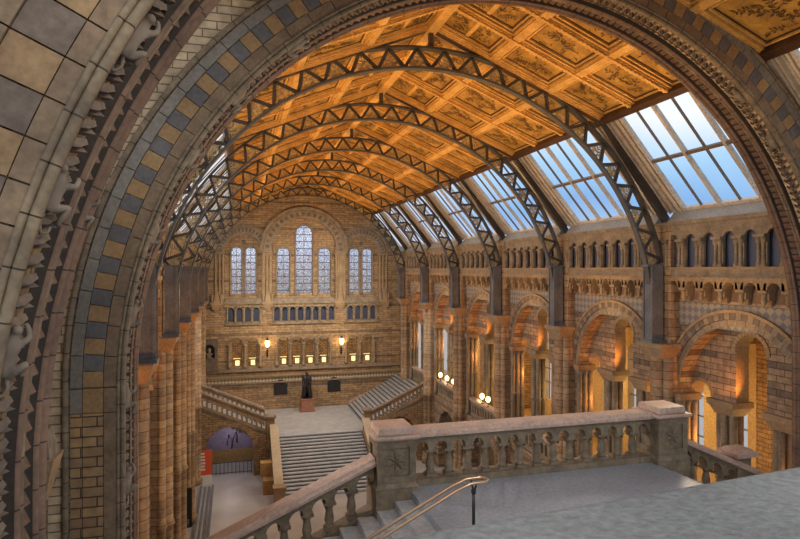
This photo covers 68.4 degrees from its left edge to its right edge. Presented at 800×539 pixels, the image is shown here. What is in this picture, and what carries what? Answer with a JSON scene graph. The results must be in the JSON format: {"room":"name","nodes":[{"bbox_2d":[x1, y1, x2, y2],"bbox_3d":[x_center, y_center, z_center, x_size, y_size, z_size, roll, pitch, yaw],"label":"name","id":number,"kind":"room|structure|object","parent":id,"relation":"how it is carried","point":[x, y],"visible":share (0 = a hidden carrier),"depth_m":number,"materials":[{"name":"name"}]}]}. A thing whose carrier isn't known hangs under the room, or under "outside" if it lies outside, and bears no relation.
{"room":"museum","nodes":[
{"label":"museum","id":0,"kind":"room"},
{"bbox_2d":[46,477,55,538],"bbox_3d":[-5.606,6.600,7.594,0.920,16.600,4.450,0,0,-16],"label":"wall","id":1,"kind":"structure","parent":0,"point":[55,477],"depth_m":9.82,"materials":[{"name":"beige stone"}]},
{"bbox_2d":[46,425,63,500],"bbox_3d":[-5.238,2.075,8.502,0.560,2.550,0.560,0,0,-16],"label":"pinnacle","id":2,"kind":"object","parent":1,"relation":"attached to","point":[54,456],"visible":0.04,"depth_m":8.51,"materials":[{"name":"beige stone"}]},
{"bbox_2d":[0,0,220,538],"bbox_3d":[4.206,3.625,7.228,30.000,22.550,1.520,0,0,-16],"label":"wall","id":3,"kind":"structure","parent":0,"point":[62,101],"depth_m":4.74,"materials":[{"name":"beige stone"}]},
{"bbox_2d":[0,323,32,397],"bbox_3d":[-3.098,0.725,4.659,0.172,0.584,0.330,0,0,41],"label":"monkey","id":4,"kind":"object","parent":3,"relation":"attached to","point":[15,343],"visible":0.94,"depth_m":4.67},
{"bbox_2d":[38,163,80,233],"bbox_3d":[-2.770,-0.592,4.761,0.214,0.620,0.377,0,0,35],"label":"monkey","id":5,"kind":"object","parent":3,"relation":"attached to","point":[62,185],"visible":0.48,"depth_m":4.76},
{"bbox_2d":[111,14,160,71],"bbox_3d":[-2.237,-1.909,4.921,0.450,0.550,0.217,0,0,-30],"label":"monkey","id":6,"kind":"object","parent":3,"relation":"attached to","point":[130,52],"visible":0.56,"depth_m":4.91},
{"bbox_2d":[149,228,201,538],"bbox_3d":[-11.781,6.400,29.932,1.480,17.000,41.000,0,0,-16],"label":"wall","id":7,"kind":"structure","parent":0,"point":[173,250],"depth_m":23.28,"materials":[{"name":"beige stone"}]},
{"bbox_2d":[138,362,158,538],"bbox_3d":[-7.197,6.650,16.054,1.020,16.500,1.320,0,0,-16],"label":"wall pier","id":8,"kind":"object","parent":7,"relation":"attached to","point":[145,371],"visible":0.29,"depth_m":15.90,"materials":[{"name":"stone"}]},
{"bbox_2d":[150,238,179,538],"bbox_3d":[-8.943,6.650,22.284,1.020,16.500,1.320,0,0,-16],"label":"wall pier","id":9,"kind":"object","parent":7,"relation":"attached to","point":[162,520],"visible":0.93,"depth_m":21.82,"materials":[{"name":"stone"}]},
{"bbox_2d":[173,239,190,538],"bbox_3d":[-10.688,6.650,28.514,1.020,16.500,1.320,0,0,-16],"label":"wall pier","id":10,"kind":"object","parent":7,"relation":"attached to","point":[180,466],"visible":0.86,"depth_m":28.10,"materials":[{"name":"stone"}]},
{"bbox_2d":[186,245,198,524],"bbox_3d":[-12.433,6.650,34.744,1.020,16.500,1.320,0,0,-16],"label":"wall pier","id":11,"kind":"object","parent":7,"relation":"attached to","point":[190,334],"visible":0.49,"depth_m":34.55,"materials":[{"name":"stone"}]},
{"bbox_2d":[195,253,203,485],"bbox_3d":[-14.178,6.650,40.974,1.020,16.500,1.320,0,0,-16],"label":"wall pier","id":12,"kind":"object","parent":7,"relation":"attached to","point":[198,406],"visible":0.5,"depth_m":40.73,"materials":[{"name":"stone"}]},
{"bbox_2d":[201,301,207,390],"bbox_3d":[-15.924,6.650,47.204,1.020,16.500,1.320,0,0,-16],"label":"wall pier","id":13,"kind":"object","parent":7,"relation":"attached to","point":[203,313],"visible":0.11,"depth_m":47.03,"materials":[{"name":"stone"}]},
{"bbox_2d":[201,384,264,434],"bbox_3d":[-13.257,11.100,46.321,5.360,3.200,8.040,0,0,-16],"label":"flight","id":14,"kind":"object","parent":7,"relation":"attached to","point":[204,402],"visible":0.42,"depth_m":44.17,"materials":[{"name":"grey stone"}]},
{"bbox_2d":[201,384,264,425],"bbox_3d":[-12.905,10.356,44.675,5.150,3.928,0.340,0,0,-16],"label":"balustrade","id":15,"kind":"object","parent":14,"relation":"on","point":[204,388],"visible":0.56,"depth_m":44.65,"materials":[{"name":"brown stone"}]},
{"bbox_2d":[201,185,405,300],"bbox_3d":[-7.768,-2.505,49.489,17.500,10.090,0.600,0,0,-16],"label":"rib","id":16,"kind":"object","parent":7,"relation":"attached to","point":[401,271],"visible":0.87,"depth_m":49.83,"materials":[{"name":"grey metal"}]},
{"bbox_2d":[193,171,430,247],"bbox_3d":[-6.022,-4.633,43.259,17.780,6.219,0.300,0,0,-16],"label":"trim","id":17,"kind":"structure","parent":7,"relation":"attached to","point":[417,229],"depth_m":45.11,"materials":[{"name":"grey metal"}]},
{"bbox_2d":[197,171,428,305],"bbox_3d":[-6.022,-2.505,43.259,17.500,10.090,0.600,0,0,-16],"label":"rib","id":18,"kind":"object","parent":7,"relation":"attached to","point":[423,269],"visible":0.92,"depth_m":43.57,"materials":[{"name":"grey metal"}]},
{"bbox_2d":[186,152,462,244],"bbox_3d":[-4.277,-4.633,37.029,17.780,6.219,0.300,0,0,-16],"label":"trim","id":19,"kind":"structure","parent":7,"relation":"attached to","point":[450,228],"depth_m":38.76,"materials":[{"name":"grey metal"}]},
{"bbox_2d":[189,152,459,312],"bbox_3d":[-4.277,-2.505,37.029,17.500,10.090,0.600,0,0,-16],"label":"rib","id":20,"kind":"object","parent":7,"relation":"attached to","point":[453,271],"visible":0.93,"depth_m":37.18,"materials":[{"name":"grey metal"}]},
{"bbox_2d":[176,128,505,239],"bbox_3d":[-2.532,-4.633,30.799,17.780,6.219,0.300,0,0,-16],"label":"trim","id":21,"kind":"structure","parent":7,"relation":"attached to","point":[485,212],"depth_m":32.43,"materials":[{"name":"grey metal"}]},
{"bbox_2d":[179,129,502,321],"bbox_3d":[-2.532,-2.505,30.799,17.500,10.090,0.600,0,0,-16],"label":"rib","id":22,"kind":"object","parent":7,"relation":"attached to","point":[495,270],"visible":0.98,"depth_m":30.72,"materials":[{"name":"grey metal"}]},
{"bbox_2d":[162,93,565,337],"bbox_3d":[-0.787,-2.505,24.569,17.500,10.090,0.600,0,0,-16],"label":"rib","id":23,"kind":"object","parent":7,"relation":"attached to","point":[171,272],"visible":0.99,"depth_m":24.23,"materials":[{"name":"grey metal"}]},
{"bbox_2d":[185,92,568,233],"bbox_3d":[-0.787,-4.633,24.569,17.780,6.219,0.300,0,0,-16],"label":"trim","id":24,"kind":"structure","parent":7,"relation":"attached to","point":[560,223],"depth_m":26.32,"materials":[{"name":"grey metal"}]},
{"bbox_2d":[138,32,666,363],"bbox_3d":[0.959,-2.505,18.338,17.500,10.090,0.600,0,0,-16],"label":"rib","id":25,"kind":"object","parent":7,"relation":"attached to","point":[652,273],"visible":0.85,"depth_m":18.55,"materials":[{"name":"grey metal"}]},
{"bbox_2d":[278,31,669,222],"bbox_3d":[0.959,-4.633,18.338,17.780,6.219,0.300,0,0,-16],"label":"trim","id":26,"kind":"structure","parent":7,"relation":"attached to","point":[649,194],"depth_m":20.06,"materials":[{"name":"grey metal"}]},
{"bbox_2d":[206,427,252,462],"bbox_3d":[-13.094,12.800,45.816,5.300,4.200,0.300,0,0,-16],"label":"wall","id":27,"kind":"structure","parent":0,"point":[242,450],"depth_m":45.68,"materials":[{"name":"purple paint"}]},
{"bbox_2d":[201,413,269,475],"bbox_3d":[-12.118,12.381,42.330,5.400,5.038,0.540,0,0,-16],"label":"wall","id":28,"kind":"structure","parent":0,"point":[210,425],"depth_m":42.29,"materials":[{"name":"beige ceramic"}]},
{"bbox_2d":[201,392,265,435],"bbox_3d":[-12.217,10.356,42.220,5.150,3.928,0.340,0,0,-16],"label":"balustrade","id":29,"kind":"object","parent":28,"relation":"on","point":[205,410],"visible":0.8,"depth_m":42.16,"materials":[{"name":"beige stone"}]},
{"bbox_2d":[202,186,400,418],"bbox_3d":[-8.532,3.625,52.328,18.000,22.550,1.020,0,0,-16],"label":"wall","id":30,"kind":"structure","parent":0,"point":[335,226],"depth_m":52.19,"materials":[{"name":"beige brick"}]},
{"bbox_2d":[206,339,218,371],"bbox_3d":[-16.137,7.250,49.819,1.600,2.700,0.350,0,0,-16],"label":"niche","id":31,"kind":"object","parent":30,"relation":"attached to","point":[211,344],"visible":0.81,"depth_m":49.84,"materials":[{"name":"black stone"}]},
{"bbox_2d":[231,247,241,293],"bbox_3d":[-14.179,0.055,51.058,0.880,4.090,0.080,0,0,-16],"label":"window","id":32,"kind":"structure","parent":30,"relation":"in","point":[236,262],"depth_m":51.03,"materials":[{"name":"blue"}]},
{"bbox_2d":[232,341,241,366],"bbox_3d":[-14.082,7.215,50.825,0.840,2.370,0.080,0,0,-16],"label":"niche","id":33,"kind":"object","parent":30,"relation":"in","point":[236,346],"depth_m":50.85,"materials":[{"name":"brown brick"}]},
{"bbox_2d":[246,247,255,293],"bbox_3d":[-13.023,0.055,51.382,0.880,4.090,0.080,0,0,-16],"label":"window","id":34,"kind":"structure","parent":30,"relation":"in","point":[250,255],"depth_m":51.36,"materials":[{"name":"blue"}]},
{"bbox_2d":[247,339,256,365],"bbox_3d":[-12.830,7.215,51.176,0.840,2.370,0.080,0,0,-16],"label":"niche","id":35,"kind":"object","parent":30,"relation":"in","point":[252,345],"depth_m":51.15,"materials":[{"name":"brown brick"}]},
{"bbox_2d":[277,247,288,292],"bbox_3d":[-10.336,0.055,52.134,1.080,4.090,0.080,0,0,-16],"label":"window","id":36,"kind":"structure","parent":30,"relation":"in","point":[287,255],"depth_m":52.12,"materials":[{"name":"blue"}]},
{"bbox_2d":[279,338,287,364],"bbox_3d":[-10.279,7.215,51.891,0.840,2.370,0.080,0,0,-16],"label":"niche","id":37,"kind":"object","parent":30,"relation":"in","point":[283,344],"depth_m":51.88,"materials":[{"name":"brown brick"}]},
{"bbox_2d":[292,340,300,363],"bbox_3d":[-9.171,7.215,52.201,0.840,2.370,0.080,0,0,-16],"label":"niche","id":38,"kind":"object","parent":30,"relation":"in","point":[296,344],"depth_m":52.19,"materials":[{"name":"brown brick"}]},
{"bbox_2d":[296,226,311,292],"bbox_3d":[-8.584,-0.915,52.625,1.460,6.030,0.080,0,0,-16],"label":"window","id":39,"kind":"structure","parent":30,"relation":"in","point":[300,227],"depth_m":52.62,"materials":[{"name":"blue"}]},
{"bbox_2d":[305,337,314,363],"bbox_3d":[-8.045,7.215,52.517,0.840,2.370,0.080,0,0,-16],"label":"niche","id":40,"kind":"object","parent":30,"relation":"in","point":[310,343],"depth_m":52.54,"materials":[{"name":"brown brick"}]},
{"bbox_2d":[319,337,327,362],"bbox_3d":[-6.889,7.215,52.840,0.840,2.370,0.080,0,0,-16],"label":"niche","id":41,"kind":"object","parent":30,"relation":"in","point":[323,343],"depth_m":52.85,"materials":[{"name":"brown brick"}]},
{"bbox_2d":[318,247,329,292],"bbox_3d":[-6.831,0.055,53.116,1.080,4.090,0.080,0,0,-16],"label":"window","id":42,"kind":"structure","parent":30,"relation":"in","point":[324,270],"depth_m":53.10,"materials":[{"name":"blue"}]},
{"bbox_2d":[265,405,362,459],"bbox_3d":[-7.115,13.550,48.011,7.300,2.700,8.700,0,0,-16],"label":"floor","id":43,"kind":"structure","parent":0,"point":[335,418],"depth_m":47.27,"materials":[{"name":"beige stone"}]},
{"bbox_2d":[265,413,275,448],"bbox_3d":[-9.448,11.770,42.995,0.760,2.460,0.740,0,0,-16],"label":"newel post","id":44,"kind":"object","parent":43,"relation":"on","point":[270,417],"visible":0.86,"depth_m":42.71,"materials":[{"name":"beige stone"}]},
{"bbox_2d":[299,372,314,412],"bbox_3d":[-8.053,10.506,50.915,1.240,3.389,1.200,0,0,-16],"label":"statue","id":45,"kind":"object","parent":43,"relation":"on","point":[306,399],"visible":1,"depth_m":50.64,"materials":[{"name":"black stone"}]},
{"bbox_2d":[231,171,397,215],"bbox_3d":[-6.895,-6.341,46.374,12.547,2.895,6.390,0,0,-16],"label":"ceiling","id":46,"kind":"structure","parent":0,"point":[349,195],"depth_m":47.47,"materials":[{"name":"brown wood"}]},
{"bbox_2d":[380,206,430,246],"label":"window","id":47,"kind":"structure","parent":46,"relation":"attached to","point":[386,217],"depth_m":50.32,"materials":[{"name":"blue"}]},
{"bbox_2d":[231,153,423,204],"bbox_3d":[-5.150,-6.341,40.144,12.547,2.895,6.390,0,0,-16],"label":"ceiling","id":48,"kind":"structure","parent":0,"point":[377,188],"depth_m":41.51,"materials":[{"name":"brown wood"}]},
{"bbox_2d":[400,195,461,243],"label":"window","id":49,"kind":"structure","parent":48,"relation":"attached to","point":[404,206],"depth_m":43.88,"materials":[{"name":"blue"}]},
{"bbox_2d":[187,452,479,538],"bbox_3d":[-2.585,15.050,31.469,30.000,0.300,54.000,0,0,-16],"label":"floor","id":50,"kind":"structure","parent":0,"point":[237,496],"depth_m":37.67,"materials":[{"name":"stone"}]},
{"bbox_2d":[192,485,213,538],"bbox_3d":[-12.062,14.840,36.292,0.890,0.120,8.400,0,0,-16],"label":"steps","id":51,"kind":"structure","parent":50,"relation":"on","point":[201,487],"depth_m":35.85,"materials":[{"name":"grey stone"}]},
{"bbox_2d":[201,450,211,483],"bbox_3d":[-13.555,13.750,41.066,0.850,2.300,0.120,0,0,-16],"label":"banner","id":52,"kind":"object","parent":50,"relation":"on","point":[206,455],"visible":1,"depth_m":41.06,"materials":[{"name":"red fabric"}]},
{"bbox_2d":[263,477,273,494],"bbox_3d":[-8.747,14.440,39.287,0.750,0.920,0.720,0,0,-16],"label":"box","id":53,"kind":"object","parent":50,"relation":"on","point":[268,482],"visible":0.79,"depth_m":38.95,"materials":[{"name":"brown wood"}]},
{"bbox_2d":[260,460,271,476],"bbox_3d":[-9.080,13.490,39.920,0.750,0.920,0.720,0,0,-16],"label":"box","id":54,"kind":"object","parent":53,"relation":"on","point":[265,465],"visible":1,"depth_m":39.59,"materials":[{"name":"brown wood"}]},
{"bbox_2d":[270,423,286,502],"bbox_3d":[-8.377,13.040,39.988,0.840,3.720,6.070,0,0,-16],"label":"wall","id":55,"kind":"structure","parent":50,"relation":"on","point":[279,488],"depth_m":39.45,"materials":[{"name":"beige stone"}]},
{"bbox_2d":[279,431,367,496],"bbox_3d":[-5.230,13.588,41.375,6.250,2.625,5.104,0,0,-16],"label":"staircase","id":56,"kind":"structure","parent":50,"relation":"on","point":[308,459],"depth_m":41.84,"materials":[{"name":"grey stone"}]},
{"bbox_2d":[230,129,460,194],"bbox_3d":[-3.405,-6.341,33.914,12.547,2.895,6.390,0,0,-16],"label":"ceiling","id":57,"kind":"structure","parent":0,"point":[402,173],"depth_m":35.38,"materials":[{"name":"brown wood"}]},
{"bbox_2d":[427,181,504,239],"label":"window","id":58,"kind":"structure","parent":57,"relation":"attached to","point":[432,196],"depth_m":37.35,"materials":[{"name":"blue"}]},
{"bbox_2d":[227,94,513,179],"bbox_3d":[-1.659,-6.341,27.684,12.547,2.895,6.390,0,0,-16],"label":"ceiling","id":59,"kind":"structure","parent":0,"point":[440,152],"depth_m":28.95,"materials":[{"name":"brown wood"}]},
{"bbox_2d":[168,150,226,225],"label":"window","id":60,"kind":"structure","parent":59,"relation":"attached to","point":[202,190],"depth_m":27.64,"materials":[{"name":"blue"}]},
{"bbox_2d":[464,160,567,234],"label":"window","id":61,"kind":"structure","parent":59,"relation":"attached to","point":[472,184],"depth_m":30.95,"materials":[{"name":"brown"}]},
{"bbox_2d":[381,402,422,460],"bbox_3d":[-0.129,12.512,45.689,4.800,4.776,0.540,0,0,-16],"label":"wall","id":62,"kind":"structure","parent":0,"point":[414,414],"depth_m":45.83,"materials":[{"name":"beige stone"}]},
{"bbox_2d":[372,382,422,419],"bbox_3d":[0.013,10.487,45.645,4.550,3.666,0.340,0,0,-16],"label":"balustrade","id":63,"kind":"object","parent":62,"relation":"on","point":[418,399],"visible":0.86,"depth_m":45.59,"materials":[{"name":"beige stone"}]},
{"bbox_2d":[227,34,600,158],"bbox_3d":[0.086,-6.341,21.453,12.547,2.895,6.390,0,0,-16],"label":"ceiling","id":64,"kind":"structure","parent":0,"point":[491,115],"depth_m":22.47,"materials":[{"name":"brown wood"}]},
{"bbox_2d":[518,126,667,226],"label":"window","id":65,"kind":"structure","parent":64,"relation":"attached to","point":[529,163],"depth_m":24.37,"materials":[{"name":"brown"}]},
{"bbox_2d":[48,0,799,538],"bbox_3d":[2.644,3.771,12.803,30.000,22.842,1.300,0,0,-16],"label":"arch","id":66,"kind":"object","parent":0,"point":[240,44],"depth_m":10.56,"materials":[{"name":"brown stone"}]},
{"bbox_2d":[126,463,136,504],"bbox_3d":[-4.790,3.773,10.294,0.171,0.709,0.372,0,0,41],"label":"monkey","id":67,"kind":"object","parent":66,"relation":"attached to","point":[129,474],"visible":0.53,"depth_m":10.31},
{"bbox_2d":[126,382,136,421],"bbox_3d":[-4.782,2.306,10.303,0.171,0.718,0.373,0,0,41],"label":"monkey","id":68,"kind":"object","parent":66,"relation":"attached to","point":[129,392],"visible":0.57,"depth_m":10.33},
{"bbox_2d":[129,298,142,336],"bbox_3d":[-4.698,0.849,10.319,0.199,0.692,0.383,0,0,41],"label":"monkey","id":69,"kind":"object","parent":66,"relation":"attached to","point":[136,308],"visible":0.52,"depth_m":10.33},
{"bbox_2d":[146,219,165,255],"bbox_3d":[-4.345,-0.603,10.430,0.252,0.732,0.445,0,0,35],"label":"monkey","id":70,"kind":"object","parent":66,"relation":"attached to","point":[158,229],"visible":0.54,"depth_m":10.44},
{"bbox_2d":[180,144,205,175],"bbox_3d":[-3.772,-1.998,10.603,0.535,0.648,0.257,0,0,-30],"label":"monkey","id":71,"kind":"object","parent":66,"relation":"attached to","point":[190,164],"visible":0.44,"depth_m":10.59},
{"bbox_2d":[223,85,250,113],"bbox_3d":[-2.980,-3.172,10.813,0.508,0.667,0.285,0,0,-19],"label":"monkey","id":72,"kind":"object","parent":66,"relation":"attached to","point":[242,94],"visible":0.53,"depth_m":10.81},
{"bbox_2d":[279,37,309,59],"bbox_3d":[-1.990,-4.218,11.104,0.622,0.558,0.279,0,0,-20],"label":"monkey","id":73,"kind":"object","parent":66,"relation":"attached to","point":[300,45],"visible":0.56,"depth_m":11.09},
{"bbox_2d":[303,4,460,186],"bbox_3d":[-2.103,-7.475,29.268,0.320,0.250,47.500,0,0,-16],"label":"trim","id":74,"kind":"structure","parent":66,"relation":"attached to","point":[441,16],"depth_m":21.87,"materials":[{"name":"brown wood"}]},
{"bbox_2d":[726,88,751,109],"bbox_3d":[8.029,-4.072,13.909,0.623,0.559,0.277,0,0,-11],"label":"monkey","id":75,"kind":"object","parent":66,"relation":"attached to","point":[736,94],"visible":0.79,"depth_m":13.87},
{"bbox_2d":[759,130,780,155],"bbox_3d":[8.937,-3.085,14.152,0.520,0.665,0.283,0,0,-12],"label":"monkey","id":76,"kind":"object","parent":66,"relation":"attached to","point":[769,138],"visible":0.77,"depth_m":14.14},
{"bbox_2d":[277,4,688,123],"bbox_3d":[1.647,-6.341,15.883,12.547,2.895,5.020,0,0,-16],"label":"ceiling","id":77,"kind":"structure","parent":0,"point":[588,68],"depth_m":17.17,"materials":[{"name":"brown wood"}]},
{"bbox_2d":[607,91,762,213],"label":"window","id":78,"kind":"structure","parent":77,"relation":"attached to","point":[648,167],"depth_m":18.73,"materials":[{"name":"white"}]},
{"bbox_2d":[412,462,700,530],"bbox_3d":[3.530,9.690,11.088,5.920,10.420,4.650,0,0,-16],"label":"floor","id":79,"kind":"structure","parent":0,"point":[497,499],"depth_m":11.83,"materials":[{"name":"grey stone"}]},
{"bbox_2d":[321,500,435,538],"bbox_3d":[-1.746,6.036,9.345,5.180,2.798,4.140,0,0,-16],"label":"flight","id":80,"kind":"object","parent":79,"relation":"attached to","point":[366,526],"visible":0.82,"depth_m":11.29,"materials":[{"name":"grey stone"}]},
{"bbox_2d":[365,476,488,538],"bbox_3d":[-0.890,4.694,9.398,4.980,2.282,0.276,0,0,-16],"label":"brass handrail","id":81,"kind":"object","parent":79,"relation":"on","point":[486,480],"visible":0.88,"depth_m":9.80,"materials":[{"name":"beige"}]},
{"bbox_2d":[412,408,653,485],"bbox_3d":[3.028,3.895,13.102,5.800,1.170,0.560,0,0,-16],"label":"stone balustrade","id":82,"kind":"object","parent":79,"relation":"on","point":[449,433],"visible":0.98,"depth_m":12.96,"materials":[{"name":"beige stone"}]},
{"bbox_2d":[396,201,791,467],"bbox_3d":[5.822,6.400,34.863,1.480,17.000,41.000,0,0,-16],"label":"wall","id":83,"kind":"structure","parent":0,"point":[728,272],"depth_m":22.48,"materials":[{"name":"beige stone"}]},
{"bbox_2d":[349,373,422,421],"bbox_3d":[-1.230,11.100,49.690,4.760,3.200,8.040,0,0,-16],"label":"flight","id":84,"kind":"object","parent":83,"relation":"attached to","point":[393,386],"visible":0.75,"depth_m":50.62,"materials":[{"name":"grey stone"}]},
{"bbox_2d":[397,252,409,421],"bbox_3d":[0.388,6.650,51.774,1.020,16.500,1.320,0,0,-16],"label":"wall pier","id":85,"kind":"object","parent":83,"relation":"attached to","point":[405,324],"visible":0.58,"depth_m":51.41,"materials":[{"name":"stone"}]},
{"bbox_2d":[409,318,419,378],"bbox_3d":[1.231,6.845,51.101,0.880,5.210,0.400,0,0,-16],"label":"shafts","id":86,"kind":"object","parent":83,"relation":"attached to","point":[413,321],"visible":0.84,"depth_m":50.99,"materials":[{"name":"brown stone"}]},
{"bbox_2d":[419,250,434,463],"bbox_3d":[2.134,6.650,45.544,1.020,16.500,1.320,0,0,-16],"label":"wall pier","id":87,"kind":"object","parent":83,"relation":"attached to","point":[428,330],"visible":0.75,"depth_m":45.20,"materials":[{"name":"stone"}]},
{"bbox_2d":[433,325,444,393],"bbox_3d":[2.976,6.845,44.871,0.880,5.210,0.400,0,0,-16],"label":"shafts","id":88,"kind":"object","parent":83,"relation":"attached to","point":[438,328],"visible":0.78,"depth_m":44.76,"materials":[{"name":"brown stone"}]},
{"bbox_2d":[444,326,452,384],"bbox_3d":[3.837,6.845,43.762,0.840,5.210,1.080,0,0,-16],"label":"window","id":89,"kind":"structure","parent":83,"relation":"attached to","point":[449,330],"depth_m":43.39,"materials":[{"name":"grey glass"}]},
{"bbox_2d":[447,247,465,468],"bbox_3d":[3.879,6.650,39.314,1.020,16.500,1.320,0,0,-16],"label":"wall pier","id":90,"kind":"object","parent":83,"relation":"attached to","point":[459,339],"visible":0.68,"depth_m":38.96,"materials":[{"name":"stone"}]},
{"bbox_2d":[465,334,478,413],"bbox_3d":[4.722,6.845,38.641,0.880,5.210,0.400,0,0,-16],"label":"shafts","id":91,"kind":"object","parent":83,"relation":"attached to","point":[471,339],"visible":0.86,"depth_m":38.53,"materials":[{"name":"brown stone"}]},
{"bbox_2d":[478,335,493,406],"bbox_3d":[5.583,6.845,37.532,0.840,5.210,1.080,0,0,-16],"label":"column","id":92,"kind":"structure","parent":83,"relation":"attached to","point":[487,344],"depth_m":37.31,"materials":[{"name":"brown stone"}]},
{"bbox_2d":[487,242,510,464],"bbox_3d":[5.624,6.650,33.084,1.020,16.500,1.320,0,0,-16],"label":"wall pier","id":93,"kind":"object","parent":83,"relation":"attached to","point":[501,322],"visible":0.3,"depth_m":32.74,"materials":[{"name":"stone"}]},
{"bbox_2d":[509,346,525,441],"bbox_3d":[6.467,6.845,32.411,0.880,5.210,0.400,0,0,-16],"label":"shafts","id":94,"kind":"object","parent":83,"relation":"attached to","point":[517,392],"visible":0.71,"depth_m":32.31,"materials":[{"name":"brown stone"}]},
{"bbox_2d":[526,348,548,434],"bbox_3d":[7.328,6.845,31.302,0.840,5.210,1.080,0,0,-16],"label":"column","id":95,"kind":"structure","parent":83,"relation":"attached to","point":[538,406],"depth_m":31.05,"materials":[{"name":"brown stone"}]},
{"bbox_2d":[544,236,576,458],"bbox_3d":[7.370,6.650,26.853,1.020,16.500,1.320,0,0,-16],"label":"wall pier","id":96,"kind":"object","parent":83,"relation":"attached to","point":[564,372],"visible":0.3,"depth_m":26.52,"materials":[{"name":"stone"}]},
{"bbox_2d":[574,364,595,456],"bbox_3d":[8.212,6.845,26.181,0.880,5.210,0.400,0,0,-16],"label":"shafts","id":97,"kind":"object","parent":83,"relation":"attached to","point":[584,373],"visible":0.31,"depth_m":26.08,"materials":[{"name":"grey stone"}]},
{"bbox_2d":[597,367,629,453],"bbox_3d":[9.073,6.845,25.072,0.840,5.210,1.080,0,0,-16],"label":"column","id":98,"kind":"structure","parent":83,"relation":"attached to","point":[613,380],"depth_m":24.84,"materials":[{"name":"grey stone"}]},
{"bbox_2d":[629,376,649,446],"bbox_3d":[9.645,6.845,23.030,0.840,5.210,1.080,0,0,-16],"label":"column","id":99,"kind":"structure","parent":83,"relation":"attached to","point":[642,386],"depth_m":22.88,"materials":[{"name":"grey stone"}]},
{"bbox_2d":[636,226,680,403],"bbox_3d":[9.115,6.650,20.623,1.020,16.500,1.320,0,0,-16],"label":"wall pier","id":100,"kind":"object","parent":83,"relation":"attached to","point":[663,356],"visible":0.38,"depth_m":20.27,"materials":[{"name":"stone"}]},
{"bbox_2d":[674,392,701,479],"bbox_3d":[9.867,6.845,20.273,0.880,5.210,0.400,0,0,-16],"label":"shafts","id":101,"kind":"object","parent":83,"relation":"attached to","point":[689,400],"visible":0.25,"depth_m":20.20,"materials":[{"name":"grey stone"}]},
{"bbox_2d":[706,397,753,481],"bbox_3d":[10.728,6.845,19.164,0.840,5.210,1.080,0,0,-16],"label":"column","id":102,"kind":"structure","parent":83,"relation":"attached to","point":[729,415],"depth_m":18.93,"materials":[{"name":"grey stone"}]},
{"bbox_2d":[761,412,791,471],"bbox_3d":[11.300,6.845,17.123,0.840,5.210,1.080,0,0,-16],"label":"column","id":103,"kind":"structure","parent":83,"relation":"attached to","point":[781,426],"depth_m":17.01,"materials":[{"name":"grey stone"}]},
{"bbox_2d":[444,315,772,482],"bbox_3d":[8.317,8.100,35.925,4.900,13.600,40.300,0,0,-16],"label":"wall","id":104,"kind":"structure","parent":0,"point":[760,435],"depth_m":25.51,"materials":[{"name":"paint"}]},
{"bbox_2d":[676,0,799,60],"bbox_3d":[6.524,-6.341,9.959,6.349,2.895,6.660,0,0,-16],"label":"ceiling","id":105,"kind":"structure","parent":0,"point":[771,27],"depth_m":13.07,"materials":[{"name":"brown wood"}]},
{"bbox_2d":[767,49,799,107],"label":"window","id":106,"kind":"structure","parent":105,"relation":"attached to","point":[786,67],"depth_m":13.74,"materials":[{"name":"brown wood"}]},
{"bbox_3d":[5.818,1.700,1.474,18.000,0.600,4.700,0,0,-16],"label":"floor","id":107,"kind":"structure","parent":0,"visible":0},
{"bbox_2d":[396,467,799,538],"bbox_3d":[1.010,0.950,1.181,6.200,0.900,0.620,0,0,-21],"label":"stone parapet","id":108,"kind":"object","parent":107,"relation":"on","point":[766,505],"visible":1,"depth_m":1.19,"materials":[{"name":"grey stone"}]},
{"bbox_3d":[-2.398,9.960,11.582,5.230,9.880,0.800,0,0,-16],"label":"wall","id":109,"kind":"structure","parent":0,"visible":0},
{"bbox_2d":[206,453,375,538],"bbox_3d":[-2.716,5.355,11.493,4.470,3.070,0.560,0,0,-16],"label":"stone balustrade","id":110,"kind":"object","parent":109,"relation":"on","point":[303,500],"visible":1,"depth_m":11.67,"materials":[{"name":"beige stone"}]},
{"bbox_2d":[364,418,420,518],"bbox_3d":[-0.169,4.210,12.207,0.960,2.040,0.960,0,0,-16],"label":"pedestal","id":111,"kind":"object","parent":109,"relation":"on","point":[392,442],"visible":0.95,"depth_m":11.84,"materials":[{"name":"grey stone"}]},
{"bbox_3d":[8.131,10.015,14.532,4.800,9.770,0.800,0,0,-16],"label":"wall","id":112,"kind":"structure","parent":0,"visible":0},
{"bbox_2d":[631,400,692,477],"bbox_3d":[6.205,4.210,13.993,0.960,2.040,0.960,0,0,-16],"label":"pedestal","id":113,"kind":"object","parent":112,"relation":"on","point":[666,442],"visible":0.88,"depth_m":13.64,"materials":[{"name":"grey stone"}]},
{"bbox_2d":[687,439,764,483],"bbox_3d":[8.517,5.395,14.640,4.000,2.930,0.560,0,0,-16],"label":"stone balustrade","id":114,"kind":"object","parent":112,"relation":"on","point":[707,457],"visible":0.23,"depth_m":14.24,"materials":[{"name":"beige stone"}]},
{"bbox_2d":[717,444,758,479],"bbox_3d":[8.372,5.200,14.600,0.640,1.600,0.640,0,0,-16],"label":"newel post","id":115,"kind":"object","parent":114,"relation":"on","point":[743,454],"visible":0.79,"depth_m":14.42,"materials":[{"name":"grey stone"}]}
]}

